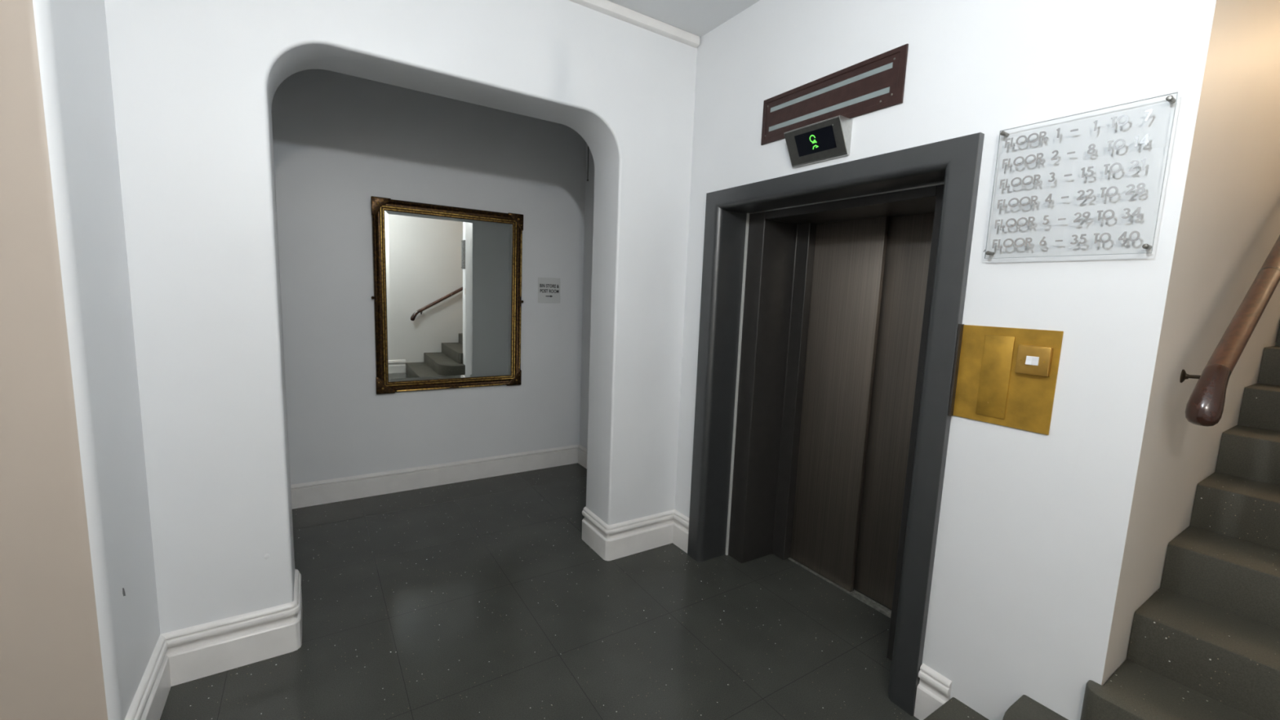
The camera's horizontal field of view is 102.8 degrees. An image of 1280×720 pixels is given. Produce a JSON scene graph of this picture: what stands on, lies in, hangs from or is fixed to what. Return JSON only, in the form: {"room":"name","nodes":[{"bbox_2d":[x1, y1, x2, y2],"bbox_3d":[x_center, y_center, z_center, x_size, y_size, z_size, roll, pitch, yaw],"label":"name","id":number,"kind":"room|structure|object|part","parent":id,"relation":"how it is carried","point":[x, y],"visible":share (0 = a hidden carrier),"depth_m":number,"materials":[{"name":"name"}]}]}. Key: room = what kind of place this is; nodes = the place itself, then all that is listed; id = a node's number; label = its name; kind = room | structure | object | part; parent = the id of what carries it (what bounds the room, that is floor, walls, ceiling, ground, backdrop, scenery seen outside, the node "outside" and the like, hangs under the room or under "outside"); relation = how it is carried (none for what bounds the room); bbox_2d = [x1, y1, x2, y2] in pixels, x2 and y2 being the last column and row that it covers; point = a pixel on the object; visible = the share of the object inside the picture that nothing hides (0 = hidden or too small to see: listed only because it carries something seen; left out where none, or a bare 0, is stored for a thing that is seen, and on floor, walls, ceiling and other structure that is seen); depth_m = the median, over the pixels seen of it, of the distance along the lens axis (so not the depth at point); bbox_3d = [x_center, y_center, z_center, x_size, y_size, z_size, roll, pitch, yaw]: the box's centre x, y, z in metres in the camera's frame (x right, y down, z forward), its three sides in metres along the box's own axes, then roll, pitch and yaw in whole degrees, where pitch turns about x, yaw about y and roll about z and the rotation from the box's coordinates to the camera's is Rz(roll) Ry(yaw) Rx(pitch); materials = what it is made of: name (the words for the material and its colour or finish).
{"room":"elevator lobby","nodes":[
{"label":"elevator lobby","id":0,"kind":"room"},
{"bbox_2d":[0,0,159,719],"bbox_3d":[-2.568,-0.175,1.050,2.093,3.104,0.518,-3,9,-33],"label":"wall","id":1,"kind":"structure","parent":0,"point":[80,627],"depth_m":1.44,"materials":[{"name":"paint"}]},
{"bbox_2d":[124,444,688,719],"bbox_3d":[-1.965,1.098,2.649,4.743,0.219,2.251,-3,9,-33],"label":"baseboard","id":2,"kind":"structure","parent":1,"relation":"attached to","point":[183,655],"depth_m":3.10,"materials":[{"name":"white wood"}]},
{"bbox_2d":[104,0,697,634],"bbox_3d":[-1.108,-0.302,2.477,3.500,3.104,0.313,-3,9,-33],"label":"wall","id":3,"kind":"structure","parent":0,"point":[195,83],"depth_m":2.09,"materials":[{"name":"paint"}]},
{"bbox_2d":[568,0,699,48],"bbox_3d":[-0.712,-1.803,2.296,2.496,0.051,0.037,-3,9,-33],"label":"trim","id":4,"kind":"structure","parent":3,"relation":"attached to","point":[605,6],"depth_m":2.75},
{"bbox_2d":[271,69,586,484],"bbox_3d":[-1.967,-0.511,3.845,3.750,3.104,0.150,-3,9,-33],"label":"wall","id":5,"kind":"structure","parent":0,"point":[341,141],"depth_m":3.82,"materials":[{"name":"paint"}]},
{"bbox_2d":[370,195,523,394],"bbox_3d":[-1.475,-0.475,4.036,1.154,1.438,0.044,-3,10,-33],"label":"wall mirror","id":6,"kind":"object","parent":5,"relation":"attached to","point":[447,280],"visible":1,"depth_m":4.01,"materials":[{"name":"gold metal"}]},
{"bbox_3d":[-1.693,0.229,4.000,0.388,0.012,0.012,-3,10,-33],"label":"gilt moulding","id":7,"kind":"part","parent":6,"relation":"part of","materials":[{"name":"gold metal"}]},
{"bbox_3d":[-1.308,0.212,4.248,0.388,0.012,0.012,-3,10,-33],"label":"gilt moulding","id":8,"kind":"part","parent":6,"relation":"part of","materials":[{"name":"gold metal"}]},
{"bbox_3d":[-1.024,-0.190,4.363,0.012,0.535,0.012,-3,10,-33],"label":"gilt moulding","id":9,"kind":"part","parent":6,"relation":"part of","materials":[{"name":"gold metal"}]},
{"bbox_3d":[-0.996,-0.803,4.277,0.012,0.545,0.012,-3,10,-33],"label":"gilt moulding","id":10,"kind":"part","parent":6,"relation":"part of","materials":[{"name":"gold metal"}]},
{"bbox_2d":[537,277,559,302],"bbox_3d":[-0.799,-0.613,4.494,0.211,0.221,0.006,-3,9,-33],"label":"notice","id":11,"kind":"object","parent":5,"relation":"attached to","point":[548,288],"visible":1,"depth_m":4.49,"materials":[{"name":"white paper"}]},
{"bbox_2d":[160,462,919,719],"bbox_3d":[-1.019,1.426,1.626,5.200,0.100,5.059,-3,9,-33],"label":"floor","id":12,"kind":"structure","parent":0,"point":[486,598],"depth_m":2.48,"materials":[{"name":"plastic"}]},
{"bbox_2d":[923,321,1279,719],"bbox_3d":[3.052,0.320,2.027,4.637,2.300,1.604,-3,9,-33],"label":"staircase","id":13,"kind":"structure","parent":12,"relation":"on","point":[1205,645],"depth_m":1.64,"materials":[{"name":"grey carpet"}]},
{"bbox_2d":[579,142,594,448],"bbox_3d":[-0.085,-0.477,4.143,0.150,3.104,1.397,-3,9,-33],"label":"wall","id":14,"kind":"structure","parent":0,"point":[589,185],"depth_m":4.61,"materials":[{"name":"paint"}]},
{"bbox_2d":[586,146,588,181],"bbox_3d":[-0.453,-1.835,4.473,0.010,0.519,0.018,-3,9,-33],"label":"cable","id":15,"kind":"object","parent":14,"relation":"attached to","point":[588,146],"visible":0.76,"depth_m":4.48,"materials":[{"name":"grey plastic"}]},
{"bbox_2d":[607,0,759,37],"bbox_3d":[-0.688,-1.639,0.345,4.600,0.120,3.350,-3,9,-33],"label":"ceiling","id":16,"kind":"structure","parent":0,"point":[699,18],"depth_m":2.69,"materials":[{"name":"paint"}]},
{"bbox_2d":[675,0,1231,719],"bbox_3d":[0.916,-0.207,2.335,0.140,3.104,2.138,-3,9,-33],"label":"wall","id":17,"kind":"structure","parent":0,"point":[1038,534],"depth_m":1.65,"materials":[{"name":"paint"}]},
{"bbox_2d":[783,115,852,168],"bbox_3d":[0.782,-0.967,2.277,0.090,0.145,0.299,-3,9,-33],"label":"display","id":18,"kind":"object","parent":17,"relation":"attached to","point":[828,139],"visible":1,"depth_m":2.24,"materials":[{"name":"metal"}]},
{"bbox_2d":[760,43,908,145],"bbox_3d":[0.822,-1.152,2.276,0.008,0.214,0.741,-3,9,-33],"label":"panel","id":19,"kind":"object","parent":17,"relation":"attached to","point":[875,83],"visible":0.98,"depth_m":2.20,"materials":[{"name":"brown paint"}]},
{"bbox_3d":[0.819,-1.112,2.289,0.004,0.023,0.639,-3,9,-33],"label":"slot glass","id":20,"kind":"part","parent":19,"relation":"part of","materials":[{"name":"white glass"}]},
{"bbox_3d":[0.823,-1.202,2.275,0.004,0.022,0.640,-3,9,-33],"label":"slot glass","id":21,"kind":"part","parent":19,"relation":"part of","materials":[{"name":"white glass"}]},
{"bbox_2d":[687,132,984,715],"bbox_3d":[1.000,0.212,2.648,0.651,2.200,1.436,-3,9,-33],"label":"door","id":22,"kind":"structure","parent":17,"relation":"in","point":[855,273],"depth_m":2.81,"materials":[{"name":"grey metal"}]},
{"bbox_3d":[1.070,0.260,2.700,0.370,2.098,1.185,-3,9,-33],"label":"frame","id":23,"kind":"part","parent":22,"relation":"part of","materials":[{"name":"metal"}]},
{"bbox_3d":[1.188,1.298,2.861,0.064,0.008,0.860,-3,9,-33],"label":"sill","id":24,"kind":"part","parent":22,"relation":"part of","materials":[{"name":"metal"}]},
{"bbox_3d":[1.079,0.248,2.963,0.030,2.050,0.546,-3,9,-33],"label":"panel","id":25,"kind":"part","parent":22,"relation":"part of","materials":[{"name":"brown metal"}]},
{"bbox_3d":[1.401,0.312,2.554,0.030,2.049,0.570,-3,9,-33],"label":"panel","id":26,"kind":"part","parent":22,"relation":"part of","materials":[{"name":"brown metal"}]},
{"bbox_2d":[913,662,951,719],"bbox_3d":[1.124,1.304,1.963,0.024,0.219,0.110,-3,9,-33],"label":"baseboard","id":27,"kind":"structure","parent":17,"relation":"attached to","point":[933,689],"depth_m":1.96,"materials":[{"name":"white wood"}]},
{"bbox_2d":[947,324,1063,435],"bbox_3d":[1.220,0.056,1.725,0.026,0.335,0.297,-3,9,-33],"label":"plate","id":28,"kind":"object","parent":17,"relation":"attached to","point":[986,387],"visible":1,"depth_m":1.73,"materials":[{"name":"gold metal"}]},
{"bbox_3d":[1.213,0.056,1.745,0.006,0.279,0.089,-3,9,-33],"label":"blanking panel","id":29,"kind":"part","parent":28,"relation":"part of","materials":[{"name":"gold metal"}]},
{"bbox_2d":[1014,344,1053,376],"bbox_3d":[1.265,0.001,1.642,0.024,0.092,0.089,-3,9,-33],"label":"button","id":30,"kind":"object","parent":28,"relation":"attached to","point":[1030,360],"visible":1,"depth_m":1.63,"materials":[{"name":"gold metal"}]},
{"bbox_2d":[983,92,1177,258],"bbox_3d":[1.298,-0.526,1.554,0.036,0.416,0.433,-3,9,-33],"label":"sign","id":31,"kind":"object","parent":17,"relation":"attached to","point":[1170,99],"depth_m":1.52,"materials":[{"name":"clear plastic"}]},
{"bbox_2d":[1116,0,1279,669],"bbox_3d":[3.162,-0.796,2.502,3.860,4.400,0.138,-3,9,-33],"label":"wall","id":32,"kind":"structure","parent":0,"point":[1236,225],"depth_m":1.66,"materials":[{"name":"beige paint"}]},
{"bbox_2d":[1179,235,1279,426],"bbox_3d":[2.634,-0.614,2.033,2.494,1.522,0.117,-3,9,-33],"label":"handrail","id":33,"kind":"object","parent":32,"relation":"attached to","point":[1205,405],"visible":1,"depth_m":1.51,"materials":[{"name":"brown wood"}]},
{"bbox_3d":[1.907,-0.128,1.607,0.569,0.356,0.054,-3,9,-33],"label":"rail","id":34,"kind":"part","parent":33,"relation":"part of","materials":[{"name":"brown wood"}]},
{"bbox_3d":[2.926,-0.840,2.160,1.849,1.086,0.054,-3,9,-33],"label":"rail","id":35,"kind":"part","parent":33,"relation":"part of","materials":[{"name":"brown wood"}]}
]}

